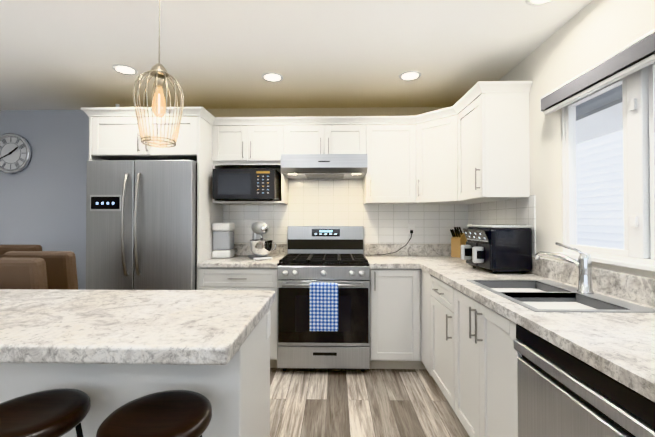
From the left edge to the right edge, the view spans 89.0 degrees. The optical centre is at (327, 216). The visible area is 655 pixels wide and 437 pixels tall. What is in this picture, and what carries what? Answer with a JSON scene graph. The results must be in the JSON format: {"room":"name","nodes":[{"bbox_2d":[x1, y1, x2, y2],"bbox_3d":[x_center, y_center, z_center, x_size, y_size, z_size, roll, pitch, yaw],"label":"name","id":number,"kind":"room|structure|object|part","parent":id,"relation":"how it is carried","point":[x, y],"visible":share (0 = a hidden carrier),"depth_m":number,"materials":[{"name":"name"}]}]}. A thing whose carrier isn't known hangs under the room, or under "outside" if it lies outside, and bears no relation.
{"room":"kitchen and dining room","nodes":[
{"label":"kitchen and dining room","id":0,"kind":"room"},
{"bbox_2d":[0,107,446,289],"bbox_3d":[-1.953,0.102,3.562,6.787,2.440,0.170,0,-1,1],"label":"wall","id":1,"kind":"structure","parent":0,"point":[43,199],"depth_m":3.50,"materials":[{"name":"grey paint"}]},
{"bbox_2d":[0,133,31,173],"bbox_3d":[-3.318,-0.659,3.495,0.420,0.420,0.042,0,-1,1],"label":"clock dial","id":2,"kind":"object","parent":1,"relation":"attached to","point":[15,153],"visible":1,"depth_m":3.49,"materials":[{"name":"white"}]},
{"bbox_2d":[89,107,224,168],"bbox_3d":[-1.566,-0.718,3.166,0.920,0.400,0.617,0,-1,1],"label":"upper cabinet","id":3,"kind":"object","parent":1,"relation":"attached to","point":[114,134],"depth_m":2.87,"materials":[{"name":"white wood"}]},
{"bbox_2d":[277,117,364,160],"bbox_3d":[-0.052,-0.732,3.276,0.830,0.370,0.327,0,-1,1],"label":"upper cabinet","id":4,"kind":"object","parent":1,"relation":"attached to","point":[298,135],"depth_m":3.12,"materials":[{"name":"white wood"}]},
{"bbox_2d":[281,154,367,178],"bbox_3d":[-0.025,-0.462,3.182,0.765,0.165,0.498,0,-1,1],"label":"range hood","id":5,"kind":"object","parent":4,"relation":"attached to","point":[324,166],"visible":1,"depth_m":2.94,"materials":[{"name":"silver metal"}]},
{"bbox_2d":[223,179,467,243],"bbox_3d":[0.179,-0.068,3.426,2.516,0.703,0.008,0,-1,1],"label":"wall tiles","id":6,"kind":"structure","parent":1,"relation":"attached to","point":[325,202],"depth_m":3.42,"materials":[{"name":"white tile"}]},
{"bbox_2d":[370,223,414,255],"bbox_3d":[0.637,0.234,3.366,0.509,0.323,0.042,0,-1,-5],"label":"electrical outlet plate","id":7,"kind":"object","parent":6,"relation":"attached to","point":[411,228],"visible":0.98,"depth_m":3.40,"materials":[{"name":"white plastic"}]},
{"bbox_3d":[0.620,0.285,3.363,0.474,0.222,0.053,0,-1,1],"label":"outlet cord","id":8,"kind":"part","parent":7,"relation":"part of","materials":[{"name":"black plastic"}]},
{"bbox_2d":[363,116,408,203],"bbox_3d":[0.620,-0.519,3.238,0.516,0.796,0.368,0,-1,1],"label":"upper cabinet","id":9,"kind":"object","parent":1,"relation":"attached to","point":[386,180],"depth_m":3.10,"materials":[{"name":"white wood"}]},
{"bbox_2d":[409,106,491,203],"bbox_3d":[1.094,-0.521,3.077,0.667,0.796,0.667,0,-1,1],"label":"upper cabinet","id":10,"kind":"object","parent":1,"relation":"attached to","point":[431,141],"depth_m":2.99,"materials":[{"name":"white wood"}]},
{"bbox_2d":[212,168,281,200],"bbox_3d":[-0.752,-0.285,3.199,0.565,0.284,0.391,0,-1,1],"label":"microwave","id":11,"kind":"object","parent":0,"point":[258,184],"visible":0.9,"depth_m":3.00,"materials":[{"name":"black plastic"}]},
{"bbox_2d":[0,0,591,109],"bbox_3d":[-1.943,-1.205,0.351,6.957,0.100,6.620,0,-1,1],"label":"ceiling","id":12,"kind":"structure","parent":0,"point":[69,54],"depth_m":2.27,"materials":[{"name":"paint"}]},
{"bbox_2d":[112,64,137,74],"bbox_3d":[-1.560,-1.127,2.572,0.176,0.004,0.176,0,-1,1],"label":"recessed light","id":13,"kind":"object","parent":12,"relation":"in","point":[125,69],"visible":1,"depth_m":2.56,"materials":[{"name":"white plastic"}]},
{"bbox_2d":[133,0,183,147],"bbox_3d":[-0.694,-0.719,1.377,0.188,0.847,0.188,0,-1,1],"label":"pendant light","id":14,"kind":"object","parent":12,"relation":"hanging from","point":[158,72],"visible":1,"depth_m":1.37,"materials":[{"name":"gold metal"}]},
{"bbox_3d":[-0.694,-0.472,1.374,0.052,0.127,0.052,0,-1,1],"label":"bulb","id":15,"kind":"part","parent":14,"relation":"part of","materials":[{"name":"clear glass"}]},
{"bbox_2d":[262,72,282,81],"bbox_3d":[-0.446,-1.126,2.707,0.176,0.004,0.176,0,-1,1],"label":"recessed light","id":16,"kind":"object","parent":12,"relation":"in","point":[272,76],"visible":1,"depth_m":2.70,"materials":[{"name":"white plastic"}]},
{"bbox_2d":[399,71,420,80],"bbox_3d":[0.663,-1.126,2.681,0.176,0.004,0.176,0,-1,1],"label":"recessed light","id":17,"kind":"object","parent":12,"relation":"in","point":[409,75],"visible":1,"depth_m":2.67,"materials":[{"name":"white plastic"}]},
{"bbox_2d":[525,0,554,5],"bbox_3d":[1.121,-1.137,1.720,0.176,0.004,0.176,0,-1,1],"label":"recessed light","id":18,"kind":"object","parent":12,"relation":"in","point":[530,3],"visible":1,"depth_m":1.77,"materials":[{"name":"white plastic"}]},
{"bbox_2d":[270,368,469,436],"bbox_3d":[-1.943,1.335,0.322,6.957,0.100,6.620,0,-1,1],"label":"floor","id":19,"kind":"structure","parent":0,"point":[360,403],"depth_m":2.30,"materials":[{"name":"brown wood"}]},
{"bbox_2d":[0,244,41,257],"bbox_3d":[-2.668,0.781,3.072,0.460,1.072,0.568,0,-1,1],"label":"dining chair","id":20,"kind":"object","parent":19,"relation":"on","point":[4,248],"visible":0.19,"depth_m":2.80,"materials":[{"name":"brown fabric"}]},
{"bbox_2d":[0,258,47,288],"bbox_3d":[-1.800,0.769,2.082,0.460,1.072,0.568,0,-1,1],"label":"dining chair","id":21,"kind":"object","parent":19,"relation":"on","point":[23,273],"visible":0.21,"depth_m":1.81,"materials":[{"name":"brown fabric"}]},
{"bbox_2d":[3,251,77,289],"bbox_3d":[-1.931,0.774,2.475,0.460,1.072,0.568,0,-1,1],"label":"dining chair","id":22,"kind":"object","parent":19,"relation":"on","point":[61,268],"visible":0.25,"depth_m":2.21,"materials":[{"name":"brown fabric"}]},
{"bbox_2d":[0,388,90,436],"bbox_3d":[-0.866,0.928,0.962,0.378,0.722,0.378,0,-1,1],"label":"stool","id":23,"kind":"object","parent":19,"relation":"on","point":[54,413],"visible":1,"depth_m":0.97,"materials":[{"name":"brown leather"}]},
{"bbox_3d":[-0.866,0.948,0.962,0.378,0.682,0.378,0,-1,1],"label":"frame","id":24,"kind":"part","parent":23,"relation":"part of","materials":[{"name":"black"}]},
{"bbox_2d":[0,309,270,436],"bbox_3d":[-1.168,0.865,1.435,1.756,0.865,0.530,0,-1,1],"label":"kitchen island","id":25,"kind":"object","parent":19,"relation":"on","point":[238,395],"depth_m":1.16,"materials":[{"name":"white"}]},
{"bbox_2d":[0,289,274,368],"bbox_3d":[-1.176,0.403,1.351,1.803,0.054,0.768,0,-1,1],"label":"island countertop","id":26,"kind":"structure","parent":25,"relation":"on","point":[169,329],"depth_m":1.16,"materials":[{"name":"white stone"}]},
{"bbox_2d":[86,160,196,289],"bbox_3d":[-1.561,0.426,3.060,0.894,1.780,0.749,0,-1,1],"label":"fridge","id":27,"kind":"object","parent":19,"relation":"on","point":[141,224],"visible":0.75,"depth_m":2.77,"materials":[{"name":"grey metal"}]},
{"bbox_2d":[96,390,211,436],"bbox_3d":[-0.486,0.928,0.953,0.378,0.722,0.378,0,-1,1],"label":"stool","id":28,"kind":"object","parent":19,"relation":"on","point":[178,413],"visible":1,"depth_m":0.95,"materials":[{"name":"brown leather"}]},
{"bbox_2d":[198,244,287,367],"bbox_3d":[-0.750,0.800,3.110,0.672,1.034,0.657,0,-1,1],"label":"base cabinet","id":29,"kind":"object","parent":19,"relation":"on","point":[238,272],"depth_m":2.82,"materials":[{"name":"white wood"}]},
{"bbox_2d":[212,223,234,257],"bbox_3d":[-0.995,0.229,3.194,0.172,0.335,0.172,0,-1,1],"label":"coffee maker","id":30,"kind":"object","parent":29,"relation":"on","point":[223,240],"visible":1,"depth_m":3.11,"materials":[{"name":"white plastic"}]},
{"bbox_2d":[248,222,275,260],"bbox_3d":[-0.621,0.223,3.091,0.289,0.345,0.348,0,-1,1],"label":"stand mixer","id":31,"kind":"object","parent":29,"relation":"on","point":[261,247],"visible":1,"depth_m":2.97,"materials":[{"name":"silver metal"}]},
{"bbox_2d":[277,226,369,371],"bbox_3d":[-0.028,0.706,3.038,0.765,1.220,0.746,0,-1,1],"label":"range","id":32,"kind":"object","parent":19,"relation":"on","point":[323,297],"visible":1,"depth_m":2.75,"materials":[{"name":"grey metal"}]},
{"bbox_2d":[310,283,337,330],"bbox_3d":[-0.029,0.728,2.685,0.229,0.383,0.042,0,-1,1],"label":"towel","id":33,"kind":"object","parent":32,"relation":"hanging from","point":[323,296],"depth_m":2.67,"materials":[{"name":"blue fabric"}]},
{"bbox_2d":[364,244,413,368],"bbox_3d":[0.553,0.800,3.080,0.383,1.034,0.657,0,-1,1],"label":"base cabinet","id":34,"kind":"object","parent":19,"relation":"on","point":[391,280],"depth_m":2.79,"materials":[{"name":"white wood"}]},
{"bbox_2d":[406,242,654,436],"bbox_3d":[1.054,0.718,1.733,0.683,1.166,3.327,0,-1,1],"label":"base cabinet","id":35,"kind":"object","parent":19,"relation":"on","point":[443,317],"depth_m":1.62,"materials":[{"name":"white wood"}]},
{"bbox_2d":[450,227,466,257],"bbox_3d":[1.285,0.250,3.245,0.175,0.295,0.100,0,-1,-34],"label":"knife block","id":36,"kind":"object","parent":35,"relation":"on","point":[458,239],"visible":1,"depth_m":3.21,"materials":[{"name":"brown wood"}]},
{"bbox_2d":[461,224,532,273],"bbox_3d":[1.179,0.224,2.390,0.370,0.327,0.370,0,-1,-3],"label":"air fryer","id":37,"kind":"object","parent":35,"relation":"on","point":[494,248],"visible":1,"depth_m":2.21,"materials":[{"name":"black plastic"}]},
{"bbox_2d":[467,280,654,312],"bbox_3d":[1.066,0.475,1.645,0.488,0.199,0.691,0,-1,1],"label":"sink","id":38,"kind":"object","parent":35,"relation":"in","point":[535,296],"depth_m":1.62,"materials":[{"name":"grey metal"}]},
{"bbox_2d":[534,242,593,293],"bbox_3d":[1.247,0.256,1.775,0.115,0.242,0.337,0,-1,1],"label":"faucet","id":39,"kind":"object","parent":35,"relation":"on","point":[584,262],"depth_m":1.66,"materials":[{"name":"silver metal"}]},
{"bbox_2d":[514,324,654,436],"bbox_3d":[1.035,0.856,1.001,0.620,0.872,0.607,0,-1,1],"label":"dishwasher","id":40,"kind":"object","parent":19,"relation":"on","point":[562,393],"visible":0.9,"depth_m":1.02,"materials":[{"name":"grey metal"}]},
{"bbox_2d":[499,0,654,277],"bbox_3d":[1.404,0.065,0.344,0.075,2.440,6.450,0,-1,1],"label":"wall","id":41,"kind":"structure","parent":0,"point":[591,33],"depth_m":2.02,"materials":[{"name":"white paint"}]},
{"bbox_2d":[453,81,532,200],"bbox_3d":[1.232,-0.527,2.593,0.368,0.796,0.525,0,-1,1],"label":"upper cabinet","id":42,"kind":"object","parent":41,"relation":"attached to","point":[472,146],"depth_m":2.33,"materials":[{"name":"white wood"}]},
{"bbox_3d":[-0.336,-0.888,2.888,3.517,0.065,1.120,0,-1,1],"label":"crown","id":43,"kind":"part","parent":42,"relation":"part of","materials":[{"name":"white wood"}]},
{"bbox_2d":[468,195,535,255],"bbox_3d":[1.420,0.070,2.825,0.008,0.413,1.131,0,-1,1],"label":"wall tiles","id":44,"kind":"structure","parent":41,"relation":"attached to","point":[519,211],"depth_m":2.60,"materials":[{"name":"white tile"}]},
{"bbox_2d":[554,252,654,271],"bbox_3d":[1.403,0.217,1.060,0.109,0.022,1.925,0,-1,1],"label":"window sill","id":45,"kind":"structure","parent":41,"relation":"attached to","point":[641,266],"depth_m":1.56,"materials":[{"name":"white paint"}]},
{"bbox_2d":[562,62,654,264],"bbox_3d":[1.412,-0.251,1.065,0.078,0.913,1.885,0,-1,1],"label":"window","id":46,"kind":"structure","parent":41,"relation":"in","point":[638,103],"depth_m":1.54,"materials":[{"name":"white plastic"}]},
{"bbox_2d":[540,29,654,114],"bbox_3d":[1.340,-0.695,1.029,0.082,0.116,2.100,0,-1,1],"label":"window blind","id":47,"kind":"object","parent":46,"relation":"attached to","point":[633,57],"visible":1,"depth_m":1.59,"materials":[{"name":"silver metal"}]},
{"bbox_3d":[1.421,-0.251,1.065,0.004,0.869,1.841,0,-1,1],"label":"glass","id":48,"kind":"part","parent":46,"relation":"part of","materials":[{"name":"glass"}]},
{"bbox_3d":[2.643,2.247,1.365,2.063,0.100,15.000,0,-1,1],"label":"ground","id":49,"kind":"structure","parent":0,"visible":0},
{"bbox_2d":[576,130,623,248],"bbox_3d":[3.724,0.567,1.359,0.100,3.460,15.000,0,-1,1],"label":"siding","id":50,"kind":"object","parent":49,"relation":"on","point":[613,170],"depth_m":4.56,"materials":[{"name":"white"}]},
{"bbox_2d":[576,84,622,144],"bbox_3d":[2.824,-1.493,1.404,1.700,0.820,15.000,0,-1,1],"label":"soffit","id":51,"kind":"structure","parent":50,"relation":"attached to","point":[593,115],"depth_m":3.64,"materials":[{"name":"grey"}]}
]}

